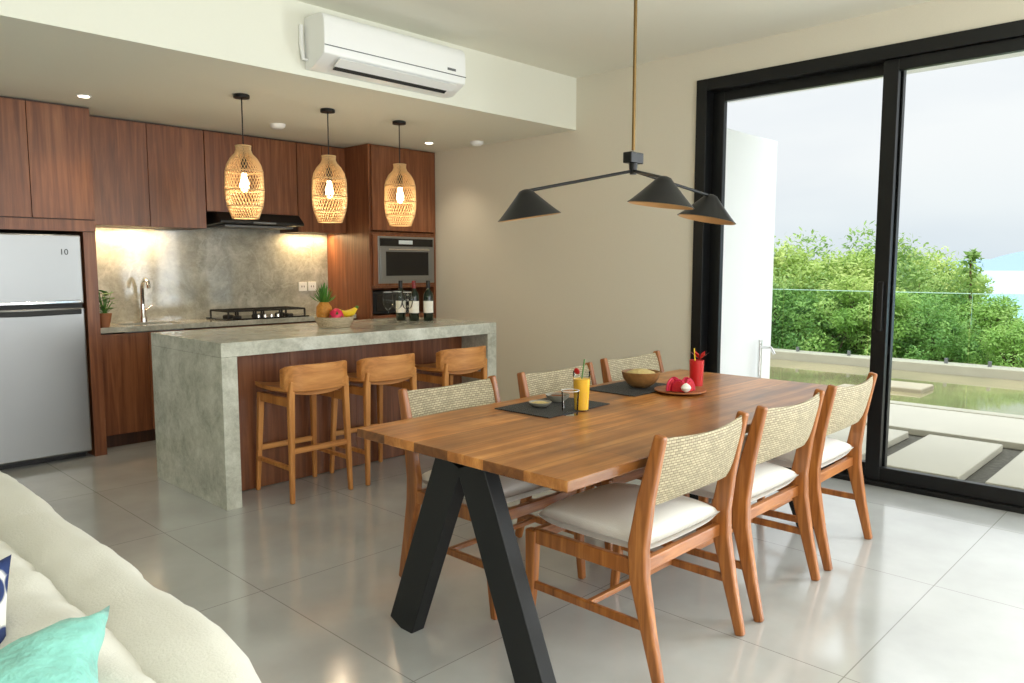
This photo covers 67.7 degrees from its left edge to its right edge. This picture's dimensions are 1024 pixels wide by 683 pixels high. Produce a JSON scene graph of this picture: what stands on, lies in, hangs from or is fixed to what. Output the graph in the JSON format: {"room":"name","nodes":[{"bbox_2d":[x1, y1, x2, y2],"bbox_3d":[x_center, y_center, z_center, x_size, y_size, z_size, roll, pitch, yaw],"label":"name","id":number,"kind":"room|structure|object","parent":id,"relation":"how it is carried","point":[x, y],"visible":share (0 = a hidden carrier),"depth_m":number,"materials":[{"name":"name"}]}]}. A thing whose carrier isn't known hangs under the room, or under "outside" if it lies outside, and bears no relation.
{"room":"dining room","nodes":[
{"label":"dining room","id":0,"kind":"room"},
{"bbox_2d":[21,233,159,334],"bbox_3d":[-4.104,-0.658,5.061,0.150,3.000,8.060,5,8,44],"label":"wall","id":1,"kind":"structure","parent":0,"point":[21,233],"depth_m":5.59,"materials":[{"name":"white paint"}]},
{"bbox_2d":[0,96,95,233],"bbox_3d":[-3.440,-1.167,5.128,0.635,0.840,0.950,5,8,44],"label":"upper cabinet","id":2,"kind":"object","parent":1,"relation":"attached to","point":[46,174],"visible":1,"depth_m":5.04,"materials":[{"name":"brown wood"}]},
{"bbox_2d":[89,115,206,229],"bbox_3d":[-2.878,-1.272,5.871,0.325,0.780,0.906,5,8,44],"label":"upper cabinet","id":3,"kind":"object","parent":1,"relation":"attached to","point":[146,175],"visible":0.75,"depth_m":5.77,"materials":[{"name":"brown wood"}]},
{"bbox_2d":[95,227,327,322],"bbox_3d":[-2.554,-0.643,6.541,0.035,0.875,2.225,5,8,44],"label":"backsplash","id":4,"kind":"structure","parent":1,"relation":"attached to","point":[190,273],"depth_m":6.48,"materials":[{"name":"concrete"}]},
{"bbox_2d":[202,130,297,215],"bbox_3d":[-2.278,-1.403,6.484,0.325,0.640,0.816,5,8,44],"label":"upper cabinet","id":5,"kind":"object","parent":1,"relation":"attached to","point":[277,158],"visible":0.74,"depth_m":6.41,"materials":[{"name":"brown wood"}]},
{"bbox_2d":[206,212,303,229],"bbox_3d":[-2.216,-1.017,6.470,0.478,0.115,0.750,5,8,44],"label":"range hood","id":6,"kind":"object","parent":5,"relation":"attached to","point":[213,219],"visible":0.82,"depth_m":6.33,"materials":[{"name":"black metal"}]},
{"bbox_2d":[280,142,345,234],"bbox_3d":[-1.821,-1.381,6.964,0.325,0.780,0.495,5,8,44],"label":"upper cabinet","id":7,"kind":"object","parent":1,"relation":"attached to","point":[308,156],"visible":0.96,"depth_m":6.78,"materials":[{"name":"brown wood"}]},
{"bbox_2d":[0,0,575,152],"bbox_3d":[-3.166,-1.774,4.042,2.455,0.575,8.060,5,8,44],"label":"ceiling","id":8,"kind":"structure","parent":0,"point":[180,63],"depth_m":4.67,"materials":[{"name":"white paint"}]},
{"bbox_2d":[224,93,264,219],"bbox_3d":[-1.715,-1.177,4.874,0.247,0.779,0.247,3,6,27],"label":"pendant lamp","id":9,"kind":"object","parent":8,"relation":"hanging from","point":[244,183],"visible":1,"depth_m":4.83,"materials":[{"name":"beige wicker"}]},
{"bbox_2d":[240,159,246,172],"bbox_3d":[-1.715,-1.124,4.880,0.040,0.095,0.040,5,8,44],"label":"socket","id":10,"kind":"object","parent":9,"relation":"attached to","point":[241,159],"depth_m":4.87,"materials":[{"name":"black metal"}]},
{"bbox_2d":[270,123,285,129],"bbox_3d":[-1.798,-1.649,5.856,0.120,0.035,0.120,5,8,44],"label":"ceiling light","id":11,"kind":"object","parent":8,"relation":"attached to","point":[278,126],"visible":1,"depth_m":5.82,"materials":[{"name":"white plastic"}]},
{"bbox_2d":[311,108,347,222],"bbox_3d":[-1.278,-1.222,5.326,0.247,0.779,0.247,3,6,27],"label":"pendant lamp","id":12,"kind":"object","parent":8,"relation":"hanging from","point":[328,159],"visible":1,"depth_m":5.28,"materials":[{"name":"beige wicker"}]},
{"bbox_2d":[326,167,331,180],"bbox_3d":[-1.278,-1.170,5.331,0.040,0.095,0.040,5,8,44],"label":"socket","id":13,"kind":"object","parent":12,"relation":"attached to","point":[327,167],"depth_m":5.32,"materials":[{"name":"black metal"}]},
{"bbox_2d":[299,12,465,97],"bbox_3d":[-0.753,-1.723,4.638,0.211,0.285,1.097,5,8,44],"label":"air conditioner","id":14,"kind":"object","parent":8,"relation":"attached to","point":[334,45],"visible":1,"depth_m":4.50,"materials":[{"name":"white plastic"}]},
{"bbox_2d":[333,67,445,92],"bbox_3d":[-0.712,-1.602,4.650,0.066,0.037,0.840,5,8,44],"label":"vent","id":15,"kind":"object","parent":14,"relation":"attached to","point":[362,72],"depth_m":4.63,"materials":[{"name":"white plastic"}]},
{"bbox_2d":[384,120,416,226],"bbox_3d":[-0.848,-1.267,5.770,0.247,0.779,0.247,3,6,27],"label":"pendant lamp","id":16,"kind":"object","parent":8,"relation":"hanging from","point":[402,170],"visible":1,"depth_m":5.73,"materials":[{"name":"beige wicker"}]},
{"bbox_2d":[0,440,1023,682],"bbox_3d":[-0.296,1.250,1.569,10.420,0.100,8.060,5,8,44],"label":"floor","id":17,"kind":"structure","parent":0,"point":[306,589],"depth_m":3.18,"materials":[{"name":"grey tile"}]},
{"bbox_2d":[0,233,91,469],"bbox_3d":[-3.396,0.051,5.235,0.650,1.555,0.710,5,8,44],"label":"refrigerator","id":18,"kind":"object","parent":17,"relation":"on","point":[45,403],"visible":1,"depth_m":5.10,"materials":[{"name":"silver metal"}]},
{"bbox_2d":[60,232,106,455],"bbox_3d":[-3.146,0.006,5.567,0.615,1.578,0.080,5,8,44],"label":"panel","id":19,"kind":"object","parent":17,"relation":"on","point":[90,305],"visible":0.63,"depth_m":5.35,"materials":[{"name":"brown wood"}]},
{"bbox_2d":[0,471,260,682],"bbox_3d":[-1.513,0.798,1.659,2.649,0.781,1.034,5,8,44],"label":"sofa","id":20,"kind":"object","parent":17,"relation":"on","point":[58,571],"visible":0.72,"depth_m":1.36,"materials":[{"name":"beige fabric"}]},
{"bbox_2d":[0,554,11,643],"bbox_3d":[-0.941,0.592,1.100,0.509,0.447,0.267,-2,6,-22],"label":"throw pillow","id":21,"kind":"object","parent":20,"relation":"on","point":[4,563],"visible":0.64,"depth_m":1.23,"materials":[{"name":"blue fabric"}]},
{"bbox_2d":[0,605,109,682],"bbox_3d":[-0.685,0.561,0.873,0.474,0.319,0.375,-2,6,-24],"label":"throw pillow","id":22,"kind":"object","parent":20,"relation":"on","point":[67,650],"visible":1,"depth_m":1.00,"materials":[{"name":"green fabric"}]},
{"bbox_2d":[0,540,155,682],"bbox_3d":[-0.841,0.617,1.330,1.160,0.356,0.252,5,8,44],"label":"cushion","id":23,"kind":"object","parent":20,"relation":"on","point":[46,587],"depth_m":1.33,"materials":[{"name":"beige fabric"}]},
{"bbox_2d":[101,329,196,447],"bbox_3d":[-2.895,0.336,5.938,0.420,0.848,0.748,5,8,44],"label":"base cabinet","id":24,"kind":"object","parent":17,"relation":"on","point":[126,357],"visible":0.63,"depth_m":5.69,"materials":[{"name":"brown wood"}]},
{"bbox_2d":[184,321,308,329],"bbox_3d":[-2.288,0.268,6.566,0.420,0.858,0.996,5,8,44],"label":"base cabinet","id":25,"kind":"object","parent":17,"relation":"on","point":[303,321],"visible":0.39,"depth_m":6.33,"materials":[{"name":"brown wood"}]},
{"bbox_2d":[100,313,355,333],"bbox_3d":[-2.375,-0.170,6.415,0.458,0.040,2.225,5,8,44],"label":"countertop","id":26,"kind":"structure","parent":25,"relation":"on","point":[201,322],"depth_m":6.06,"materials":[{"name":"concrete"}]},
{"bbox_2d":[98,290,116,326],"bbox_3d":[-2.966,-0.242,5.556,0.195,0.274,0.189,5,8,44],"label":"potted plant","id":27,"kind":"object","parent":26,"relation":"on","point":[105,317],"visible":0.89,"depth_m":5.54,"materials":[{"name":"green plant"}]},
{"bbox_2d":[139,277,151,321],"bbox_3d":[-2.869,-0.329,6.025,0.182,0.355,0.103,5,8,44],"label":"faucet","id":28,"kind":"object","parent":26,"relation":"on","point":[143,318],"visible":1,"depth_m":6.04,"materials":[{"name":"silver metal"}]},
{"bbox_2d":[113,329,183,333],"bbox_3d":[-2.822,-0.033,5.934,0.260,0.142,0.440,5,8,44],"label":"sink","id":29,"kind":"object","parent":26,"relation":"in","point":[169,329],"visible":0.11,"depth_m":5.82,"materials":[{"name":"metal"}]},
{"bbox_2d":[206,306,308,320],"bbox_3d":[-2.184,-0.246,6.579,0.380,0.078,0.760,5,8,44],"label":"gas cooktop","id":30,"kind":"object","parent":26,"relation":"in","point":[280,314],"visible":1,"depth_m":6.48,"materials":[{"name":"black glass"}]},
{"bbox_2d":[255,360,352,503],"bbox_3d":[-1.240,0.502,4.555,0.463,0.793,0.430,5,8,44],"label":"bar stool","id":31,"kind":"object","parent":17,"relation":"on","point":[324,379],"visible":1,"depth_m":4.44,"materials":[{"name":"brown wood"}]},
{"bbox_2d":[151,317,495,510],"bbox_3d":[-1.189,0.364,5.245,0.960,0.930,2.100,5,8,44],"label":"kitchen island","id":32,"kind":"object","parent":17,"relation":"on","point":[205,390],"visible":0.73,"depth_m":4.66,"materials":[{"name":"concrete"}]},
{"bbox_2d":[151,317,495,357],"bbox_3d":[-1.189,-0.059,5.202,0.960,0.080,2.100,5,8,44],"label":"island countertop","id":33,"kind":"structure","parent":32,"relation":"on","point":[267,339],"depth_m":4.76,"materials":[{"name":"concrete"}]},
{"bbox_2d":[315,316,353,327],"bbox_3d":[-1.210,-0.135,5.202,0.260,0.070,0.260,5,8,44],"label":"fruit basket","id":34,"kind":"object","parent":33,"relation":"on","point":[344,322],"visible":0.89,"depth_m":5.10,"materials":[{"name":"beige wicker"}]},
{"bbox_2d":[309,282,335,317],"bbox_3d":[-1.280,-0.266,5.171,0.179,0.277,0.170,1,6,7],"label":"pineapple","id":35,"kind":"object","parent":34,"relation":"in","point":[322,309],"visible":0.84,"depth_m":5.14,"materials":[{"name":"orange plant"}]},
{"bbox_2d":[328,308,343,317],"bbox_3d":[-1.182,-0.175,5.129,0.124,0.095,0.121,1,6,8],"label":"dragon fruit","id":36,"kind":"object","parent":34,"relation":"in","point":[335,313],"visible":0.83,"depth_m":5.09,"materials":[{"name":"pink plant"}]},
{"bbox_2d":[340,306,358,316],"bbox_3d":[-1.121,-0.204,5.210,0.157,0.078,0.041,1,6,5],"label":"banana","id":37,"kind":"object","parent":34,"relation":"in","point":[351,312],"visible":0.75,"depth_m":5.20,"materials":[{"name":"yellow plant"}]},
{"bbox_2d":[382,292,393,322],"bbox_3d":[-0.898,-0.246,5.530,0.082,0.226,0.082,5,8,44],"label":"wine glass","id":38,"kind":"object","parent":33,"relation":"on","point":[383,292],"visible":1,"depth_m":5.54,"materials":[{"name":"clear glass"}]},
{"bbox_2d":[382,292,393,309],"bbox_3d":[-0.898,-0.292,5.526,0.082,0.131,0.082,5,8,44],"label":"bowl","id":39,"kind":"object","parent":38,"relation":"on","point":[383,292],"depth_m":5.54,"materials":[{"name":"clear glass"}]},
{"bbox_2d":[396,280,405,320],"bbox_3d":[-0.847,-0.313,5.809,0.075,0.304,0.075,5,8,44],"label":"wine bottle","id":40,"kind":"object","parent":33,"relation":"on","point":[400,312],"visible":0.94,"depth_m":5.79,"materials":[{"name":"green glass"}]},
{"bbox_2d":[402,292,412,323],"bbox_3d":[-0.757,-0.245,5.519,0.082,0.226,0.082,5,8,44],"label":"wine glass","id":41,"kind":"object","parent":33,"relation":"on","point":[403,292],"visible":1,"depth_m":5.53,"materials":[{"name":"clear glass"}]},
{"bbox_2d":[402,292,412,309],"bbox_3d":[-0.757,-0.291,5.514,0.082,0.131,0.082,5,8,44],"label":"bowl","id":42,"kind":"object","parent":41,"relation":"on","point":[403,292],"depth_m":5.53,"materials":[{"name":"clear glass"}]},
{"bbox_2d":[409,280,418,320],"bbox_3d":[-0.740,-0.308,5.762,0.075,0.304,0.075,5,8,44],"label":"wine bottle","id":43,"kind":"object","parent":33,"relation":"on","point":[414,310],"visible":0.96,"depth_m":5.74,"materials":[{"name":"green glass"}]},
{"bbox_2d":[423,280,432,320],"bbox_3d":[-0.634,-0.311,5.785,0.075,0.304,0.075,5,8,44],"label":"wine bottle","id":44,"kind":"object","parent":33,"relation":"on","point":[428,295],"visible":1,"depth_m":5.76,"materials":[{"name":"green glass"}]},
{"bbox_2d":[329,353,416,485],"bbox_3d":[-0.883,0.466,4.924,0.463,0.793,0.430,5,8,44],"label":"bar stool","id":45,"kind":"object","parent":17,"relation":"on","point":[394,370],"visible":0.8,"depth_m":4.73,"materials":[{"name":"brown wood"}]},
{"bbox_2d":[327,144,435,319],"bbox_3d":[-1.260,-0.600,7.389,0.735,2.420,0.775,5,8,44],"label":"tall cabinet","id":46,"kind":"object","parent":17,"relation":"on","point":[368,167],"visible":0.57,"depth_m":7.01,"materials":[{"name":"brown wood"}]},
{"bbox_2d":[372,290,410,313],"bbox_3d":[-1.214,-0.376,7.217,0.320,0.210,0.440,5,8,44],"label":"toaster oven","id":47,"kind":"object","parent":46,"relation":"in","point":[377,295],"visible":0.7,"depth_m":7.06,"materials":[{"name":"black metal"}]},
{"bbox_2d":[371,234,434,285],"bbox_3d":[-1.130,-0.771,7.247,0.466,0.465,0.727,5,8,44],"label":"microwave","id":48,"kind":"object","parent":46,"relation":"in","point":[406,258],"visible":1,"depth_m":7.07,"materials":[{"name":"silver metal"}]},
{"bbox_2d":[409,346,486,389],"bbox_3d":[-0.442,0.420,5.380,0.463,0.793,0.430,5,8,44],"label":"bar stool","id":49,"kind":"object","parent":17,"relation":"on","point":[466,362],"visible":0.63,"depth_m":5.18,"materials":[{"name":"brown wood"}]},
{"bbox_2d":[398,375,585,619],"bbox_3d":[-0.087,0.612,3.269,0.600,0.834,0.568,5,8,44],"label":"dining chair","id":50,"kind":"object","parent":17,"relation":"on","point":[429,401],"visible":0.3,"depth_m":3.22,"materials":[{"name":"beige wicker"}]},
{"bbox_2d":[515,362,644,550],"bbox_3d":[0.420,0.562,3.765,0.600,0.834,0.568,5,8,44],"label":"dining chair","id":51,"kind":"object","parent":17,"relation":"on","point":[532,384],"visible":0.14,"depth_m":3.81,"materials":[{"name":"beige wicker"}]},
{"bbox_2d":[357,369,840,682],"bbox_3d":[0.573,0.659,3.368,1.030,0.763,2.270,5,8,44],"label":"dining table","id":52,"kind":"object","parent":17,"relation":"on","point":[471,447],"visible":0.7,"depth_m":2.68,"materials":[{"name":"brown wood"}]},
{"bbox_2d":[495,397,609,417],"bbox_3d":[0.178,0.280,3.301,0.300,0.004,0.420,5,8,42],"label":"placemat","id":53,"kind":"object","parent":52,"relation":"on","point":[554,409],"visible":0.79,"depth_m":3.24,"materials":[{"name":"grey fabric"}]},
{"bbox_2d":[529,400,551,406],"bbox_3d":[0.122,0.269,3.285,0.100,0.020,0.100,5,8,44],"label":"dish","id":54,"kind":"object","parent":53,"relation":"on","point":[536,403],"visible":1,"depth_m":3.26,"materials":[{"name":"grey ceramic"}]},
{"bbox_2d":[545,392,569,401],"bbox_3d":[0.204,0.251,3.412,0.110,0.030,0.110,5,8,44],"label":"dish","id":55,"kind":"object","parent":53,"relation":"on","point":[554,396],"visible":0.92,"depth_m":3.38,"materials":[{"name":"grey ceramic"}]},
{"bbox_2d":[573,359,590,411],"bbox_3d":[0.293,0.183,3.208,0.074,0.216,0.074,5,8,44],"label":"juice glass","id":56,"kind":"object","parent":53,"relation":"on","point":[581,383],"visible":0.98,"depth_m":3.19,"materials":[{"name":"yellow glass"}]},
{"bbox_2d":[561,389,579,415],"bbox_3d":[0.238,0.249,3.121,0.077,0.101,0.077,5,8,44],"label":"water glass","id":57,"kind":"object","parent":52,"relation":"on","point":[562,391],"visible":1,"depth_m":3.13,"materials":[{"name":"clear glass"}]},
{"bbox_2d":[590,381,665,396],"bbox_3d":[0.607,0.230,3.802,0.300,0.004,0.420,5,8,44],"label":"placemat","id":58,"kind":"object","parent":52,"relation":"on","point":[620,388],"visible":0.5,"depth_m":3.73,"materials":[{"name":"black fabric"}]},
{"bbox_2d":[622,369,659,387],"bbox_3d":[0.642,0.181,3.805,0.192,0.091,0.192,5,8,44],"label":"salad bowl","id":59,"kind":"object","parent":58,"relation":"on","point":[637,378],"visible":1,"depth_m":3.74,"materials":[{"name":"brown wood"}]},
{"bbox_2d":[654,385,705,395],"bbox_3d":[0.807,0.236,3.664,0.244,0.018,0.244,5,8,44],"label":"fruit plate","id":60,"kind":"object","parent":52,"relation":"on","point":[698,390],"visible":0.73,"depth_m":3.61,"materials":[{"name":"brown wood"}]},
{"bbox_2d":[666,378,674,390],"bbox_3d":[0.762,0.204,3.658,0.022,0.061,0.082,5,8,40],"label":"watermelon slice","id":61,"kind":"object","parent":60,"relation":"on","point":[670,381],"visible":0.75,"depth_m":3.64,"materials":[{"name":"red food"}]},
{"bbox_2d":[671,379,684,392],"bbox_3d":[0.794,0.208,3.618,0.082,0.061,0.022,5,7,39],"label":"watermelon slice","id":62,"kind":"object","parent":60,"relation":"on","point":[676,387],"visible":0.87,"depth_m":3.61,"materials":[{"name":"red food"}]},
{"bbox_2d":[689,348,706,385],"bbox_3d":[0.952,0.127,3.892,0.087,0.190,0.117,5,8,44],"label":"cup","id":63,"kind":"object","parent":52,"relation":"on","point":[696,366],"visible":0.89,"depth_m":3.85,"materials":[{"name":"red glass"}]},
{"bbox_2d":[692,351,706,358],"bbox_3d":[0.958,0.072,3.892,0.087,0.040,0.100,5,8,44],"label":"flower","id":64,"kind":"object","parent":63,"relation":"on","point":[696,354],"depth_m":3.88,"materials":[{"name":"red plant"}]},
{"bbox_2d":[525,410,748,682],"bbox_3d":[0.448,0.663,2.758,0.600,0.834,0.568,5,8,44],"label":"dining chair","id":65,"kind":"object","parent":17,"relation":"on","point":[636,519],"visible":0.97,"depth_m":2.60,"materials":[{"name":"brown wood"}]},
{"bbox_2d":[600,350,688,496],"bbox_3d":[0.890,0.507,4.322,0.600,0.834,0.568,5,8,44],"label":"dining chair","id":66,"kind":"object","parent":17,"relation":"on","point":[611,369],"visible":0.07,"depth_m":4.45,"materials":[{"name":"beige wicker"}]},
{"bbox_2d":[660,388,824,622],"bbox_3d":[0.919,0.615,3.245,0.600,0.834,0.568,5,8,44],"label":"dining chair","id":67,"kind":"object","parent":17,"relation":"on","point":[778,431],"visible":0.56,"depth_m":3.02,"materials":[{"name":"brown wood"}]},
{"bbox_2d":[711,372,876,570],"bbox_3d":[1.377,0.566,3.733,0.600,0.834,0.568,5,8,42],"label":"dining chair","id":68,"kind":"object","parent":17,"relation":"on","point":[842,407],"visible":0.45,"depth_m":3.51,"materials":[{"name":"brown wood"}]},
{"bbox_2d":[296,0,933,77],"bbox_3d":[0.588,-1.616,0.427,7.965,0.170,8.060,5,8,44],"label":"ceiling","id":69,"kind":"structure","parent":0,"point":[572,38],"depth_m":4.66,"materials":[{"name":"paint"}]},
{"bbox_2d":[498,0,735,224],"bbox_3d":[0.583,-1.147,3.181,0.682,1.312,1.293,5,8,44],"label":"chandelier","id":70,"kind":"object","parent":69,"relation":"hanging from","point":[662,192],"visible":1,"depth_m":3.03,"materials":[{"name":"black metal"}]},
{"bbox_2d":[434,0,1023,401],"bbox_3d":[2.496,-0.593,4.410,10.570,3.000,0.150,5,8,44],"label":"wall","id":71,"kind":"structure","parent":0,"point":[608,276],"depth_m":6.00,"materials":[{"name":"beige paint"}]},
{"bbox_2d":[707,64,906,474],"bbox_3d":[1.876,-0.446,5.056,1.245,2.520,0.045,5,8,44],"label":"door","id":72,"kind":"structure","parent":71,"relation":"in","point":[721,99],"depth_m":5.14,"materials":[{"name":"black metal"}]},
{"bbox_2d":[690,19,1023,513],"bbox_3d":[3.026,-0.355,3.900,4.670,2.630,0.160,5,8,44],"label":"door frame","id":73,"kind":"structure","parent":71,"relation":"attached to","point":[706,88],"depth_m":4.94,"materials":[{"name":"black metal"}]},
{"bbox_2d":[727,51,1023,102],"bbox_3d":[2.806,-1.999,4.904,11.000,0.200,1.190,5,8,44],"label":"roof eave","id":74,"kind":"object","parent":71,"relation":"attached to","point":[1017,54],"visible":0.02,"depth_m":5.41},
{"bbox_2d":[864,36,1023,506],"bbox_3d":[2.829,-0.344,4.036,1.740,2.520,0.070,5,8,44],"label":"door","id":75,"kind":"structure","parent":71,"relation":"in","point":[874,470],"depth_m":4.54,"materials":[{"name":"black metal"}]},
{"bbox_2d":[757,340,775,377],"bbox_3d":[2.142,0.389,6.448,0.158,0.800,0.035,5,8,44],"label":"tap","id":76,"kind":"object","parent":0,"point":[760,347],"visible":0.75,"depth_m":6.45,"materials":[{"name":"silver metal"}]},
{"label":"outside","id":77,"kind":"structure","parent":0,"visible":0},
{"bbox_2d":[887,435,1022,483],"bbox_3d":[1.628,0.789,7.577,20.000,0.220,2.990,5,8,44],"label":"gravel bed","id":78,"kind":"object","parent":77,"point":[997,463],"visible":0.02,"depth_m":5.61,"materials":[{"name":"grey gravel"}]},
{"bbox_2d":[745,425,908,459],"bbox_3d":[2.507,0.786,6.204,0.960,0.060,1.260,5,8,44],"label":"paving slab","id":79,"kind":"object","parent":78,"relation":"on","point":[894,436],"visible":0.23,"depth_m":6.17,"materials":[{"name":"concrete"}]},
{"bbox_2d":[887,434,1002,479],"bbox_3d":[3.148,0.847,5.590,0.520,0.060,1.260,5,8,44],"label":"paving slab","id":80,"kind":"object","parent":78,"relation":"on","point":[956,458],"visible":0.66,"depth_m":5.49,"materials":[{"name":"concrete"}]},
{"bbox_2d":[866,404,1023,450],"bbox_3d":[2.284,0.582,8.241,20.000,0.060,1.100,5,8,44],"label":"paving","id":81,"kind":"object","parent":78,"relation":"on","point":[918,421],"visible":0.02,"depth_m":6.55,"materials":[{"name":"concrete"}]},
{"bbox_2d":[985,451,1023,489],"bbox_3d":[4.153,0.944,4.628,1.970,0.060,1.260,5,8,44],"label":"paving slab","id":82,"kind":"object","parent":78,"relation":"on","point":[1011,475],"visible":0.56,"depth_m":4.97,"materials":[{"name":"concrete"}]},
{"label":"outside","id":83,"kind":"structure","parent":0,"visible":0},
{"bbox_3d":[27.936,3.721,44.042,100.000,12.584,78.640,5,8,44],"label":"hillside","id":84,"kind":"object","parent":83,"visible":0},
{"bbox_2d":[771,264,830,350],"bbox_3d":[4.492,-0.261,13.620,2.063,2.296,1.913,-4,7,-32],"label":"tree","id":85,"kind":"object","parent":84,"relation":"on","point":[778,300],"visible":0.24,"depth_m":13.21,"materials":[{"name":"green plant"}]},
{"bbox_2d":[772,236,836,349],"bbox_3d":[5.265,-0.545,15.359,2.636,3.199,2.900,-4,7,-37],"label":"tree","id":86,"kind":"object","parent":84,"relation":"on","point":[800,256],"visible":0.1,"depth_m":14.88,"materials":[{"name":"green plant"}]},
{"bbox_2d":[776,227,836,342],"bbox_3d":[6.551,-0.679,17.759,3.252,3.904,3.508,-4,7,-35],"label":"tree","id":87,"kind":"object","parent":84,"relation":"on","point":[812,231],"visible":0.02,"depth_m":16.99,"materials":[{"name":"green plant"}]},
{"bbox_2d":[771,268,870,354],"bbox_3d":[5.161,-0.160,13.096,1.850,2.220,1.995,4,7,33],"label":"tree","id":88,"kind":"object","parent":84,"relation":"on","point":[843,350],"visible":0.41,"depth_m":12.84,"materials":[{"name":"green plant"}]},
{"bbox_2d":[778,246,911,346],"bbox_3d":[5.927,-0.319,13.972,2.336,2.835,2.570,-1,6,-6],"label":"tree","id":89,"kind":"object","parent":84,"relation":"on","point":[858,268],"visible":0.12,"depth_m":13.63,"materials":[{"name":"green plant"}]},
{"bbox_2d":[799,273,916,357],"bbox_3d":[5.689,-0.085,12.590,1.911,2.108,1.737,3,6,28],"label":"tree","id":90,"kind":"object","parent":84,"relation":"on","point":[843,321],"visible":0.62,"depth_m":12.30,"materials":[{"name":"green plant"}]},
{"bbox_2d":[798,220,950,299],"bbox_3d":[6.954,-0.560,14.970,3.125,3.751,3.370,1,6,8],"label":"tree","id":91,"kind":"object","parent":84,"relation":"on","point":[903,258],"visible":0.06,"depth_m":14.77,"materials":[{"name":"green plant"}]},
{"bbox_2d":[839,287,952,361],"bbox_3d":[6.161,0.054,12.271,1.714,1.890,1.558,0,6,3],"label":"tree","id":92,"kind":"object","parent":84,"relation":"on","point":[902,302],"visible":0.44,"depth_m":11.97,"materials":[{"name":"green plant"}]},
{"bbox_2d":[868,255,994,363],"bbox_3d":[6.981,-0.148,13.129,2.232,2.679,2.407,0,6,-4],"label":"tree","id":93,"kind":"object","parent":84,"relation":"on","point":[927,287],"visible":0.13,"depth_m":12.99,"materials":[{"name":"green plant"}]},
{"bbox_2d":[892,290,993,364],"bbox_3d":[6.590,0.112,11.682,1.651,1.837,1.531,0,6,-1],"label":"tree","id":94,"kind":"object","parent":84,"relation":"on","point":[942,331],"visible":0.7,"depth_m":11.48,"materials":[{"name":"green plant"}]},
{"bbox_2d":[897,245,988,303],"bbox_3d":[8.623,-0.271,15.895,2.875,3.490,3.164,3,6,25],"label":"tree","id":95,"kind":"object","parent":84,"relation":"on","point":[944,263],"visible":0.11,"depth_m":15.51,"materials":[{"name":"green plant"}]},
{"bbox_2d":[910,270,1014,357],"bbox_3d":[8.334,-0.004,14.331,2.438,2.690,2.216,-4,7,-34],"label":"tree","id":96,"kind":"object","parent":84,"relation":"on","point":[990,289],"visible":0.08,"depth_m":13.82,"materials":[{"name":"green plant"}]},
{"bbox_2d":[952,248,992,304],"bbox_3d":[7.696,-0.171,12.892,0.464,2.812,0.714,0,6,3],"label":"sapling","id":97,"kind":"object","parent":84,"relation":"on","point":[972,256],"visible":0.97,"depth_m":12.74,"materials":[{"name":"green plant"}]},
{"bbox_2d":[949,292,1023,366],"bbox_3d":[7.681,0.198,12.469,1.647,1.999,1.812,-2,6,-19],"label":"tree","id":98,"kind":"object","parent":84,"relation":"on","point":[1001,315],"visible":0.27,"depth_m":12.21,"materials":[{"name":"green plant"}]},
{"bbox_2d":[965,319,1023,367],"bbox_3d":[7.165,0.374,11.043,1.138,1.381,1.252,-3,7,-31],"label":"tree","id":99,"kind":"object","parent":84,"relation":"on","point":[1007,345],"visible":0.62,"depth_m":10.93,"materials":[{"name":"green plant"}]},
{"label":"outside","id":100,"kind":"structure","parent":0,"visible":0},
{"bbox_2d":[778,271,1023,347],"bbox_3d":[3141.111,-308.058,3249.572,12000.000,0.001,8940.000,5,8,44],"label":"sea","id":101,"kind":"structure","parent":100,"point":[1006,282],"depth_m":684.89,"materials":[{"name":"liquid"}]},
{"bbox_2d":[927,251,1023,270],"bbox_3d":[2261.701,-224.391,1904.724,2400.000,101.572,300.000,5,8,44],"label":"headland","id":102,"kind":"structure","parent":101,"relation":"on","point":[1013,261],"depth_m":2507.97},
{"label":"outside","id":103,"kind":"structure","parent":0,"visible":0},
{"bbox_2d":[720,129,777,378],"bbox_3d":[1.729,-0.470,6.252,0.200,2.430,1.410,5,8,44],"label":"wall","id":104,"kind":"structure","parent":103,"point":[751,160],"depth_m":6.32,"materials":[{"name":"white paint"}]},
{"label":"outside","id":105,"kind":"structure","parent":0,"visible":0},
{"bbox_2d":[770,348,1023,418],"bbox_3d":[3.826,0.621,9.856,24.000,0.620,3.350,5,8,44],"label":"pool coping","id":106,"kind":"object","parent":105,"point":[964,369],"visible":0.03,"depth_m":10.05,"materials":[{"name":"stone"}]},
{"bbox_2d":[782,289,869,355],"bbox_3d":[4.557,-0.287,11.144,1.230,0.930,0.040,5,8,44],"label":"fence panel","id":107,"kind":"object","parent":106,"relation":"on","point":[797,348],"visible":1,"depth_m":11.24,"materials":[{"name":"clear glass"}]},
{"bbox_2d":[770,359,1023,415],"bbox_3d":[3.757,0.658,9.787,24.000,0.440,2.830,5,8,44],"label":"pool","id":108,"kind":"object","parent":106,"relation":"in","point":[1005,396],"visible":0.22,"depth_m":9.13,"materials":[{"name":"liquid"}]},
{"bbox_2d":[891,380,933,393],"bbox_3d":[4.502,0.561,8.743,0.480,0.140,0.480,5,8,44],"label":"step","id":109,"kind":"structure","parent":108,"relation":"on","point":[901,386],"depth_m":8.59,"materials":[{"name":"stone"}]},
{"bbox_2d":[868,291,970,362],"bbox_3d":[5.458,-0.201,10.281,1.230,0.930,0.040,5,8,44],"label":"fence panel","id":110,"kind":"object","parent":106,"relation":"on","point":[945,359],"visible":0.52,"depth_m":10.12,"materials":[{"name":"clear glass"}]},
{"bbox_2d":[968,293,1023,366],"bbox_3d":[6.358,-0.114,9.419,1.230,0.930,0.040,5,8,44],"label":"fence panel","id":111,"kind":"object","parent":106,"relation":"on","point":[989,362],"visible":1,"depth_m":9.70,"materials":[{"name":"clear glass"}]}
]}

